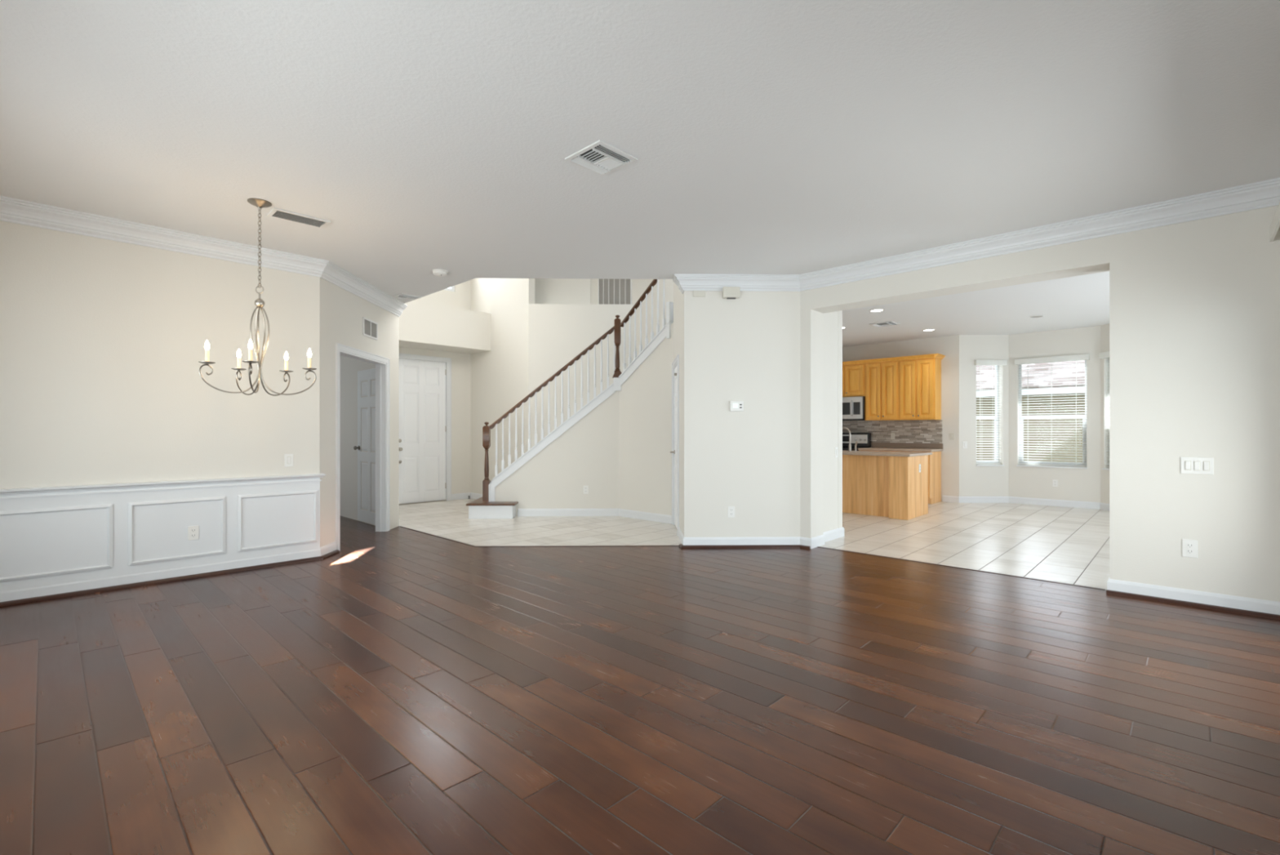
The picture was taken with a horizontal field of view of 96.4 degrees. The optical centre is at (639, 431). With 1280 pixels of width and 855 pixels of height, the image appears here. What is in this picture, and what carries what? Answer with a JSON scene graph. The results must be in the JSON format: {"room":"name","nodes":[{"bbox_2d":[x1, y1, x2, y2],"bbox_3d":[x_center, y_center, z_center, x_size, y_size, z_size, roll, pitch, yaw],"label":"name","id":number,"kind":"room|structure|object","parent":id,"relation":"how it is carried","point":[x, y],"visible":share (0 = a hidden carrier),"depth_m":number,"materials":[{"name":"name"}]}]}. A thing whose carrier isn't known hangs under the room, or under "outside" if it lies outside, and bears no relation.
{"room":"empty living room","nodes":[
{"label":"empty living room","id":0,"kind":"room"},
{"bbox_2d":[0,220,319,488],"bbox_3d":[-5.434,-0.200,3.106,0.122,2.840,6.700,0,0,44],"label":"wall","id":1,"kind":"structure","parent":0,"point":[102,341],"depth_m":4.55,"materials":[{"name":"beige paint"}]},
{"bbox_2d":[0,473,325,591],"bbox_3d":[-5.337,0.802,3.112,0.072,0.795,6.642,0,0,44],"label":"wainscoting","id":2,"kind":"structure","parent":1,"relation":"attached to","point":[49,535],"depth_m":4.55,"materials":[{"name":"white paint"}]},
{"bbox_2d":[0,541,336,601],"bbox_3d":[-5.312,1.166,3.141,0.213,0.108,6.918,0,0,42],"label":"baseboard","id":3,"kind":"structure","parent":1,"relation":"attached to","point":[20,593],"depth_m":4.60,"materials":[{"name":"white paint"}]},
{"bbox_2d":[0,549,339,606],"bbox_3d":[-5.289,1.207,3.135,0.235,0.026,6.940,0,0,42],"label":"trim","id":4,"kind":"structure","parent":1,"relation":"attached to","point":[324,556],"depth_m":4.59,"materials":[{"name":"brown"}]},
{"bbox_2d":[187,524,198,540],"bbox_3d":[-3.728,0.848,4.774,0.009,0.117,0.072,0,0,44],"label":"electrical outlet","id":5,"kind":"object","parent":1,"relation":"attached to","point":[193,531],"visible":1,"depth_m":4.77,"materials":[{"name":"white plastic"}]},
{"bbox_2d":[0,195,407,316],"bbox_3d":[-4.894,-1.548,3.685,1.217,0.145,8.230,0,0,34],"label":"trim","id":6,"kind":"structure","parent":1,"relation":"attached to","point":[15,211],"depth_m":4.69,"materials":[{"name":"white paint"}]},
{"bbox_2d":[284,453,293,466],"bbox_3d":[-3.245,0.268,5.288,0.012,0.117,0.072,0,0,44],"label":"light switch","id":7,"kind":"object","parent":1,"relation":"attached to","point":[288,458],"visible":1,"depth_m":5.28,"materials":[{"name":"white plastic"}]},
{"bbox_2d":[340,355,375,525],"bbox_3d":[-4.097,-0.105,8.114,2.600,2.650,0.100,0,0,44],"label":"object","id":8,"kind":"structure","parent":0,"point":[349,367],"depth_m":8.04,"materials":[{"name":"beige paint"}]},
{"bbox_2d":[335,342,390,550],"bbox_3d":[-3.137,0.165,6.406,0.142,2.110,1.265,0,0,-1],"label":"door frame","id":9,"kind":"structure","parent":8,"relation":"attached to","point":[382,363],"depth_m":6.96,"materials":[{"name":"white paint"}]},
{"bbox_2d":[353,368,375,524],"bbox_3d":[-3.530,0.195,7.515,0.850,2.020,0.176,0,0,44],"label":"door","id":10,"kind":"structure","parent":8,"relation":"in","point":[366,417],"depth_m":7.58,"materials":[{"name":"white wood"}]},
{"bbox_2d":[320,277,399,546],"bbox_3d":[-3.148,-0.200,6.424,0.120,2.840,1.890,0,0,-1],"label":"wall","id":11,"kind":"structure","parent":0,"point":[342,312],"depth_m":5.83,"materials":[{"name":"beige paint"}]},
{"bbox_2d":[362,316,377,339],"bbox_3d":[-3.084,-1.172,6.545,0.012,0.200,0.360,0,0,-1],"label":"grille","id":12,"kind":"object","parent":11,"relation":"attached to","point":[370,327],"visible":1,"depth_m":6.54,"materials":[{"name":"white metal"}]},
{"bbox_2d":[399,280,471,493],"bbox_3d":[-3.934,-1.430,9.639,0.150,5.300,2.300,0,0,44],"label":"wall","id":13,"kind":"structure","parent":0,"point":[460,298],"depth_m":10.24,"materials":[{"name":"beige paint"}]},
{"bbox_2d":[399,358,446,504],"bbox_3d":[-3.731,0.002,9.779,0.128,2.437,0.884,0,0,44],"label":"door","id":14,"kind":"structure","parent":13,"relation":"in","point":[422,384],"depth_m":9.79,"materials":[{"name":"white paint"}]},
{"bbox_2d":[399,353,451,500],"bbox_3d":[-3.749,-0.035,9.793,0.142,2.510,1.040,0,0,44],"label":"door frame","id":15,"kind":"structure","parent":13,"relation":"attached to","point":[448,361],"depth_m":10.09,"materials":[{"name":"white paint"}]},
{"bbox_2d":[444,285,454,291],"bbox_3d":[-3.732,-3.205,9.826,0.060,1.450,1.150,0,0,44],"label":"window","id":16,"kind":"structure","parent":13,"relation":"attached to","point":[452,288],"depth_m":10.19,"materials":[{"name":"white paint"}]},
{"bbox_2d":[399,300,490,354],"bbox_3d":[-3.636,-1.722,9.352,0.677,0.645,2.300,0,0,44],"label":"wall ledge","id":17,"kind":"object","parent":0,"point":[422,325],"visible":0.64,"depth_m":9.36,"materials":[{"name":"beige paint"}]},
{"bbox_2d":[471,278,534,493],"bbox_3d":[-2.392,-1.430,9.835,1.800,5.300,0.120,0,0,44],"label":"wall","id":18,"kind":"structure","parent":0,"point":[500,375],"depth_m":9.73,"materials":[{"name":"beige paint"}]},
{"bbox_2d":[451,492,482,499],"bbox_3d":[-2.585,1.166,9.671,1.750,0.108,0.385,0,0,44],"label":"baseboard","id":19,"kind":"structure","parent":18,"relation":"attached to","point":[457,495],"depth_m":10.26,"materials":[{"name":"white paint"}]},
{"bbox_2d":[495,391,618,515],"bbox_3d":[-1.235,0.257,8.277,1.860,1.927,0.100,0,0,-1],"label":"wall","id":20,"kind":"structure","parent":0,"point":[587,453],"depth_m":8.23,"materials":[{"name":"beige paint"}]},
{"bbox_2d":[583,485,588,493],"bbox_3d":[-0.779,0.840,8.231,0.072,0.117,0.009,0,0,-1],"label":"electrical outlet","id":21,"kind":"object","parent":20,"relation":"attached to","point":[585,487],"visible":1,"depth_m":8.23,"materials":[{"name":"white plastic"}]},
{"bbox_2d":[517,508,671,524],"bbox_3d":[-0.591,1.166,8.088,2.297,0.108,0.473,0,0,17],"label":"baseboard","id":22,"kind":"structure","parent":20,"relation":"attached to","point":[665,518],"depth_m":8.21,"materials":[{"name":"white paint"}]},
{"bbox_2d":[534,278,591,303],"bbox_3d":[-1.629,-3.030,9.970,1.540,2.100,0.100,0,0,-1],"label":"wall","id":23,"kind":"structure","parent":0,"point":[547,291],"depth_m":9.93,"materials":[{"name":"beige paint"}]},
{"bbox_2d":[528,303,634,448],"bbox_3d":[-0.914,-0.410,9.494,1.750,3.260,0.620,0,0,-1],"label":"wall","id":24,"kind":"structure","parent":0,"point":[558,333],"depth_m":9.18,"materials":[{"name":"beige paint"}]},
{"bbox_2d":[591,278,673,355],"bbox_3d":[0.247,-1.430,8.966,3.000,5.300,0.121,0,0,44],"label":"wall","id":25,"kind":"structure","parent":0,"point":[638,286],"depth_m":9.02,"materials":[{"name":"beige paint"}]},
{"bbox_2d":[598,278,631,304],"bbox_3d":[-0.427,-2.310,9.521,0.800,0.720,0.012,0,0,44],"label":"air vent","id":26,"kind":"object","parent":25,"relation":"in","point":[611,291],"visible":0.57,"depth_m":9.51,"materials":[{"name":"white metal"}]},
{"bbox_2d":[0,497,1279,854],"bbox_3d":[1.483,1.250,5.080,19.122,0.060,16.345,0,0,41],"label":"floor","id":27,"kind":"structure","parent":0,"point":[399,690],"depth_m":2.58,"materials":[{"name":"brown wood"}]},
{"bbox_2d":[400,525,666,546],"bbox_3d":[-1.439,1.218,6.357,3.748,0.005,0.784,0,0,19],"label":"trim","id":28,"kind":"structure","parent":27,"relation":"on","point":[400,526],"depth_m":6.08,"materials":[{"name":"brown wood"}]},
{"bbox_2d":[466,279,673,518],"bbox_3d":[-0.975,-0.567,8.345,2.896,3.573,1.672,0,0,-1],"label":"staircase","id":29,"kind":"structure","parent":27,"relation":"on","point":[486,506],"depth_m":8.21,"materials":[{"name":"white paint"}]},
{"bbox_2d":[842,432,871,450],"bbox_3d":[3.859,0.610,10.797,0.740,1.160,0.700,0,0,44],"label":"range","id":30,"kind":"object","parent":27,"relation":"on","point":[864,439],"visible":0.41,"depth_m":10.86,"materials":[{"name":"black metal"}]},
{"bbox_2d":[842,446,862,448],"bbox_3d":[3.857,0.312,10.795,0.740,0.015,0.565,0,0,44],"label":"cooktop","id":31,"kind":"object","parent":30,"relation":"in","point":[843,447],"depth_m":10.50,"materials":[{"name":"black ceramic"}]},
{"bbox_2d":[842,450,932,519],"bbox_3d":[3.237,0.767,8.879,2.135,0.904,0.955,0,0,44],"label":"base cabinet","id":32,"kind":"object","parent":27,"relation":"on","point":[891,484],"visible":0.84,"depth_m":8.23,"materials":[{"name":"brown wood"}]},
{"bbox_2d":[842,450,932,456],"bbox_3d":[3.237,0.331,8.879,2.135,0.032,0.955,0,0,44],"label":"countertop","id":33,"kind":"structure","parent":32,"relation":"on","point":[844,452],"depth_m":8.29,"materials":[{"name":"beige stone"}]},
{"bbox_2d":[842,426,857,451],"bbox_3d":[3.271,0.126,8.987,0.318,0.376,0.060,0,0,44],"label":"kitchen faucet","id":34,"kind":"object","parent":33,"relation":"on","point":[847,428],"visible":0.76,"depth_m":8.96,"materials":[{"name":"silver metal"}]},
{"bbox_2d":[893,450,941,503],"bbox_3d":[4.806,0.782,9.935,0.598,0.874,0.647,0,0,44],"label":"base cabinet","id":35,"kind":"object","parent":27,"relation":"on","point":[934,460],"visible":0.16,"depth_m":9.69,"materials":[{"name":"brown wood"}]},
{"bbox_2d":[857,442,942,452],"bbox_3d":[4.604,0.280,10.139,1.235,0.129,0.634,0,0,44],"label":"countertop","id":36,"kind":"structure","parent":35,"relation":"on","point":[896,446],"depth_m":10.15,"materials":[{"name":"beige stone"}]},
{"bbox_2d":[0,0,1279,346],"bbox_3d":[1.099,-1.770,2.692,12.352,0.300,19.072,0,0,37],"label":"ceiling","id":37,"kind":"structure","parent":0,"point":[766,136],"depth_m":3.05,"materials":[{"name":"white paint"}]},
{"bbox_2d":[198,198,316,395],"bbox_3d":[-2.682,-0.940,4.060,0.624,1.359,0.680,0,0,-1],"label":"chandelier","id":38,"kind":"object","parent":37,"relation":"hanging from","point":[260,203],"visible":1,"depth_m":4.04,"materials":[{"name":"silver metal"}]},
{"bbox_2d":[266,207,330,228],"bbox_3d":[-2.592,-1.611,4.349,0.210,0.016,0.380,0,0,44],"label":"ceiling vent","id":39,"kind":"object","parent":37,"relation":"in","point":[277,213],"visible":1,"depth_m":4.33,"materials":[{"name":"white metal"}]},
{"bbox_2d":[392,293,422,300],"bbox_3d":[-2.797,-1.611,6.876,0.250,0.017,0.250,0,0,44],"label":"ceiling vent","id":40,"kind":"object","parent":37,"relation":"in","point":[402,295],"visible":1,"depth_m":6.85,"materials":[{"name":"white metal"}]},
{"bbox_2d":[431,269,448,276],"bbox_3d":[-2.025,-1.595,5.791,0.156,0.047,0.156,0,0,-1],"label":"smoke detector","id":41,"kind":"object","parent":37,"relation":"attached to","point":[439,273],"visible":1,"depth_m":5.75,"materials":[{"name":"white plastic"}]},
{"bbox_2d":[564,139,638,176],"bbox_3d":[-0.228,-1.611,3.396,0.310,0.017,0.310,0,0,44],"label":"ceiling vent","id":42,"kind":"object","parent":37,"relation":"in","point":[600,157],"visible":1,"depth_m":3.38,"materials":[{"name":"white metal"}]},
{"bbox_2d":[869,308,884,311],"bbox_3d":[3.226,-1.645,7.793,0.190,0.009,0.190,0,0,-1],"label":"recessed light","id":43,"kind":"object","parent":37,"relation":"in","point":[874,309],"visible":1,"depth_m":7.79,"materials":[{"name":"white glass"}]},
{"bbox_2d":[870,320,899,327],"bbox_3d":[3.762,-1.641,8.791,0.340,0.017,0.340,0,0,44],"label":"ceiling vent","id":44,"kind":"object","parent":37,"relation":"in","point":[890,322],"visible":1,"depth_m":8.76,"materials":[{"name":"white metal"}]},
{"bbox_2d":[922,328,935,331],"bbox_3d":[4.694,-1.645,9.296,0.190,0.009,0.190,0,0,-1],"label":"recessed light","id":45,"kind":"object","parent":37,"relation":"in","point":[926,330],"visible":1,"depth_m":9.30,"materials":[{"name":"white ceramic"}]},
{"bbox_2d":[1028,315,1044,317],"bbox_3d":[5.695,-1.645,8.210,0.190,0.009,0.190,0,0,-1],"label":"recessed light","id":46,"kind":"object","parent":37,"relation":"in","point":[1033,316],"visible":1,"depth_m":8.19,"materials":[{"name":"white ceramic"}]},
{"bbox_2d":[618,322,673,515],"bbox_3d":[0.105,-0.112,7.921,1.040,2.663,0.100,0,0,44],"label":"wall","id":47,"kind":"structure","parent":0,"point":[645,398],"depth_m":7.84,"materials":[{"name":"beige paint"}]},
{"bbox_2d":[673,281,683,533],"bbox_3d":[0.505,-1.430,6.806,0.100,5.300,1.490,0,0,-1],"label":"wall","id":48,"kind":"structure","parent":0,"point":[677,295],"depth_m":6.52,"materials":[{"name":"beige paint"}]},
{"bbox_2d":[669,365,677,528],"bbox_3d":[0.442,0.198,7.097,0.110,2.020,0.706,0,0,-1],"label":"door","id":49,"kind":"structure","parent":48,"relation":"in","point":[675,451],"depth_m":7.28,"materials":[{"name":"white paint"}]},
{"bbox_2d":[671,355,679,535],"bbox_3d":[0.488,0.165,7.101,0.122,2.110,0.860,0,0,-1],"label":"trim","id":50,"kind":"structure","parent":48,"relation":"attached to","point":[676,362],"depth_m":7.45,"materials":[{"name":"white paint"}]},
{"bbox_2d":[678,526,683,543],"bbox_3d":[0.456,1.166,6.385,0.014,0.108,0.550,0,0,-1],"label":"baseboard","id":51,"kind":"structure","parent":48,"relation":"attached to","point":[680,532],"depth_m":6.36,"materials":[{"name":"white paint"}]},
{"bbox_2d":[683,290,799,537],"bbox_3d":[1.082,-0.200,6.068,1.235,2.840,0.090,0,0,-1],"label":"wall","id":52,"kind":"structure","parent":0,"point":[746,348],"depth_m":6.02,"materials":[{"name":"beige paint"}]},
{"bbox_2d":[693,290,705,296],"bbox_3d":[0.621,-1.457,6.007,0.130,0.090,0.012,0,0,-1],"label":"wall sensor","id":53,"kind":"object","parent":52,"relation":"attached to","point":[695,293],"visible":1,"depth_m":6.00,"materials":[{"name":"beige plastic"}]},
{"bbox_2d":[722,286,740,298],"bbox_3d":[0.956,-1.448,5.992,0.176,0.120,0.054,0,0,-1],"label":"door chime","id":54,"kind":"object","parent":52,"relation":"attached to","point":[728,292],"visible":1,"depth_m":5.97,"materials":[{"name":"beige plastic"}]},
{"bbox_2d":[728,506,734,517],"bbox_3d":[0.961,0.848,6.015,0.072,0.117,0.009,0,0,-1],"label":"electrical outlet","id":55,"kind":"object","parent":52,"relation":"attached to","point":[731,508],"visible":1,"depth_m":6.01,"materials":[{"name":"white plastic"}]},
{"bbox_2d":[729,400,743,411],"bbox_3d":[1.016,-0.263,6.007,0.144,0.110,0.028,0,0,-1],"label":"thermostat","id":56,"kind":"object","parent":52,"relation":"attached to","point":[735,406],"visible":1,"depth_m":6.00,"materials":[{"name":"white plastic"}]},
{"bbox_2d":[678,543,809,548],"bbox_3d":[1.090,1.207,6.000,1.362,0.026,0.113,0,0,2],"label":"trim","id":57,"kind":"structure","parent":52,"relation":"attached to","point":[681,545],"depth_m":5.98,"materials":[{"name":"brown"}]},
{"bbox_2d":[682,535,816,548],"bbox_3d":[1.151,1.166,6.021,1.409,0.108,0.115,0,0,3],"label":"baseboard","id":58,"kind":"structure","parent":52,"relation":"attached to","point":[811,542],"depth_m":6.01,"materials":[{"name":"white paint"}]},
{"bbox_2d":[822,311,838,532],"bbox_3d":[2.106,-0.225,6.477,0.120,2.890,0.570,0,0,44],"label":"wall","id":59,"kind":"structure","parent":0,"point":[830,320],"depth_m":6.42,"materials":[{"name":"beige paint"}]},
{"bbox_2d":[822,526,844,542],"bbox_3d":[2.128,1.166,6.476,0.114,0.108,0.599,0,0,44],"label":"baseboard","id":60,"kind":"object","parent":59,"relation":"attached to","point":[836,533],"visible":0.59,"depth_m":6.46,"materials":[{"name":"white paint"}]},
{"bbox_2d":[835,447,838,457],"bbox_3d":[2.247,0.240,6.529,0.012,0.117,0.072,0,0,44],"label":"light switch","id":61,"kind":"object","parent":59,"relation":"attached to","point":[836,448],"visible":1,"depth_m":6.52,"materials":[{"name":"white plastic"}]},
{"bbox_2d":[838,310,842,528],"bbox_3d":[1.593,-0.225,7.295,2.000,2.890,0.100,0,0,44],"label":"wall","id":62,"kind":"structure","parent":0,"point":[840,313],"depth_m":6.60,"materials":[{"name":"beige paint"}]},
{"bbox_2d":[842,334,959,501],"bbox_3d":[3.840,-0.225,11.398,4.580,2.890,0.121,0,0,44],"label":"wall","id":63,"kind":"structure","parent":0,"point":[947,345],"depth_m":9.91,"materials":[{"name":"beige paint"}]},
{"bbox_2d":[842,360,865,396],"bbox_3d":[3.970,-0.980,10.913,0.760,0.660,0.394,0,0,44],"label":"upper cabinet","id":64,"kind":"object","parent":63,"relation":"attached to","point":[853,371],"visible":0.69,"depth_m":10.69,"materials":[{"name":"brown wood"}]},
{"bbox_2d":[842,395,865,421],"bbox_3d":[3.957,-0.422,10.899,0.750,0.445,0.434,0,0,44],"label":"microwave","id":65,"kind":"object","parent":64,"relation":"attached to","point":[853,407],"visible":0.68,"depth_m":10.63,"materials":[{"name":"silver metal"}]},
{"bbox_2d":[863,356,903,420],"bbox_3d":[4.461,-0.755,10.442,0.600,1.110,0.394,0,0,44],"label":"upper cabinet","id":66,"kind":"object","parent":63,"relation":"attached to","point":[882,375],"visible":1,"depth_m":10.32,"materials":[{"name":"brown wood"}]},
{"bbox_2d":[842,419,942,443],"bbox_3d":[4.327,0.010,10.839,2.577,0.410,0.009,0,0,44],"label":"backsplash","id":67,"kind":"structure","parent":63,"relation":"attached to","point":[905,431],"depth_m":10.42,"materials":[{"name":"tile"}]},
{"bbox_2d":[890,432,894,439],"bbox_3d":[4.648,0.090,10.514,0.072,0.117,0.009,0,0,44],"label":"electrical outlet","id":68,"kind":"object","parent":63,"relation":"attached to","point":[892,434],"visible":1,"depth_m":10.51,"materials":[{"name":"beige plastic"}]},
{"bbox_2d":[897,353,945,420],"bbox_3d":[4.918,-0.755,10.004,0.666,1.110,0.396,0,0,44],"label":"upper cabinet","id":69,"kind":"object","parent":63,"relation":"attached to","point":[919,375],"visible":1,"depth_m":9.89,"materials":[{"name":"brown wood"}]},
{"bbox_2d":[949,432,954,439],"bbox_3d":[5.362,0.090,9.843,0.072,0.117,0.012,0,0,44],"label":"light switch","id":70,"kind":"object","parent":63,"relation":"attached to","point":[951,434],"visible":1,"depth_m":9.84,"materials":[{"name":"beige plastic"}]},
{"bbox_2d":[672,177,1279,293],"bbox_3d":[0.331,-1.548,2.849,4.531,0.145,6.600,0,0,44],"label":"crown molding","id":71,"kind":"structure","parent":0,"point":[1265,193],"depth_m":4.64,"materials":[{"name":"white paint"}]},
{"bbox_2d":[959,334,1008,496],"bbox_3d":[5.875,-0.225,9.859,0.860,2.890,0.160,0,0,-1],"label":"wall","id":72,"kind":"structure","parent":0,"point":[974,481],"depth_m":9.78,"materials":[{"name":"beige paint"}]},
{"bbox_2d":[963,441,967,448],"bbox_3d":[5.552,0.235,9.766,0.072,0.117,0.012,0,0,-1],"label":"light switch","id":73,"kind":"object","parent":72,"relation":"attached to","point":[965,443],"visible":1,"depth_m":9.77,"materials":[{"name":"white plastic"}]},
{"bbox_2d":[975,364,1004,466],"bbox_3d":[5.975,-0.294,9.841,0.480,1.772,0.180,0,0,-1],"label":"window","id":74,"kind":"structure","parent":72,"relation":"in","point":[997,370],"depth_m":9.89,"materials":[{"name":"white paint"}]},
{"bbox_2d":[974,360,1007,463],"bbox_3d":[5.976,-0.327,9.791,0.530,1.777,0.141,0,0,-1],"label":"window blind","id":75,"kind":"object","parent":74,"relation":"attached to","point":[994,362],"visible":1,"depth_m":9.81,"materials":[{"name":"white plastic"}]},
{"bbox_2d":[800,204,1279,601],"bbox_3d":[4.061,-0.200,4.032,6.200,2.840,0.290,0,0,43],"label":"wall","id":76,"kind":"structure","parent":0,"point":[1194,305],"depth_m":4.06,"materials":[{"name":"beige paint"}]},
{"bbox_2d":[815,533,824,546],"bbox_3d":[1.919,1.166,6.096,0.014,0.108,0.200,0,0,43],"label":"baseboard","id":77,"kind":"object","parent":76,"relation":"attached to","point":[820,539],"visible":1,"depth_m":6.09,"materials":[{"name":"white paint"}]},
{"bbox_2d":[817,546,1105,589],"bbox_3d":[2.706,1.218,5.245,2.432,0.005,0.016,0,0,44],"label":"trim","id":78,"kind":"structure","parent":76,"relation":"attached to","point":[817,546],"depth_m":5.03,"materials":[{"name":"brown"}]},
{"bbox_2d":[1182,538,1198,557],"bbox_3d":[3.860,0.822,4.014,0.080,0.125,0.009,0,0,43],"label":"electrical outlet","id":79,"kind":"object","parent":76,"relation":"attached to","point":[1189,547],"visible":1,"depth_m":4.01,"materials":[{"name":"white plastic"}]},
{"bbox_2d":[1186,542,1193,547],"bbox_3d":[3.859,0.801,4.013,0.034,0.033,0.004,0,0,43],"label":"receptacle","id":80,"kind":"object","parent":79,"relation":"attached to","point":[1188,544],"depth_m":4.01,"materials":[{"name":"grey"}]},
{"bbox_2d":[1186,548,1193,553],"bbox_3d":[3.859,0.843,4.013,0.034,0.033,0.004,0,0,43],"label":"receptacle","id":81,"kind":"object","parent":79,"relation":"attached to","point":[1188,550],"depth_m":4.01,"materials":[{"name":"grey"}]},
{"bbox_2d":[1106,589,1279,619],"bbox_3d":[3.830,1.207,3.938,0.972,0.026,0.158,0,0,44],"label":"trim","id":82,"kind":"structure","parent":76,"relation":"attached to","point":[1255,613],"depth_m":3.97,"materials":[{"name":"brown"}]},
{"bbox_2d":[1106,577,1279,614],"bbox_3d":[3.929,1.166,4.033,0.292,0.108,1.036,0,0,-38],"label":"baseboard","id":83,"kind":"structure","parent":76,"relation":"attached to","point":[1179,593],"depth_m":3.99,"materials":[{"name":"white paint"}]},
{"bbox_2d":[1180,457,1213,474],"bbox_3d":[3.885,0.240,3.990,0.165,0.117,0.012,0,0,43],"label":"light switch","id":84,"kind":"object","parent":76,"relation":"attached to","point":[1198,465],"visible":1,"depth_m":3.99,"materials":[{"name":"white plastic"}]},
{"bbox_2d":[1008,325,1100,502],"bbox_3d":[6.805,-0.225,9.419,1.230,2.890,0.160,0,0,44],"label":"wall","id":85,"kind":"structure","parent":0,"point":[1073,484],"depth_m":9.29,"materials":[{"name":"beige paint"}]},
{"bbox_2d":[942,494,1109,511],"bbox_3d":[7.452,1.166,8.256,5.503,0.108,0.622,0,0,44],"label":"baseboard","id":86,"kind":"structure","parent":85,"relation":"attached to","point":[1076,504],"depth_m":9.59,"materials":[{"name":"white paint"}]},
{"bbox_2d":[1016,360,1087,468],"bbox_3d":[6.777,-0.294,9.418,0.950,1.772,0.180,0,0,44],"label":"window","id":87,"kind":"structure","parent":85,"relation":"in","point":[1038,416],"depth_m":9.46,"materials":[{"name":"white paint"}]},
{"bbox_2d":[1014,353,1089,466],"bbox_3d":[6.743,-0.327,9.383,1.000,1.777,0.141,0,0,44],"label":"window blind","id":88,"kind":"object","parent":87,"relation":"attached to","point":[1078,357],"visible":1,"depth_m":9.38,"materials":[{"name":"white plastic"}]},
{"bbox_2d":[1052,479,1057,486],"bbox_3d":[6.773,0.848,9.332,0.072,0.117,0.009,0,0,44],"label":"electrical outlet","id":89,"kind":"object","parent":85,"relation":"attached to","point":[1055,482],"visible":1,"depth_m":9.33,"materials":[{"name":"white plastic"}]},
{"bbox_2d":[1100,323,1109,503],"bbox_3d":[7.282,-0.225,8.507,0.160,2.890,0.860,0,0,-1],"label":"wall","id":90,"kind":"structure","parent":0,"point":[1104,329],"depth_m":8.87,"materials":[{"name":"beige paint"}]},
{"bbox_2d":[1098,351,1109,467],"bbox_3d":[7.211,-0.327,8.590,0.141,1.777,0.620,0,0,-1],"label":"window blind","id":91,"kind":"object","parent":90,"relation":"attached to","point":[1105,354],"visible":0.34,"depth_m":8.81,"materials":[{"name":"white plastic"}]},
{"bbox_3d":[2.008,-0.200,1.237,0.120,2.840,6.600,0,0,44],"label":"wall window","id":92,"kind":"structure","parent":0,"visible":0},
{"bbox_2d":[1270,202,1279,242],"bbox_3d":[2.772,-1.123,2.264,0.199,0.087,2.600,0,0,44],"label":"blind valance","id":93,"kind":"object","parent":92,"relation":"attached to","point":[1275,224],"visible":1,"depth_m":3.11,"materials":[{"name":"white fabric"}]},
{"label":"outside","id":94,"kind":"structure","parent":0,"visible":0},
{"bbox_3d":[12.644,1.620,18.005,22.000,0.200,24.500,0,0,-1],"label":"ground","id":95,"kind":"structure","parent":94,"visible":0},
{"bbox_2d":[976,360,1084,462],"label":"window","id":96,"kind":"structure","parent":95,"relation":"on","point":[1026,411],"depth_m":12.52,"materials":[{"name":"glass"}]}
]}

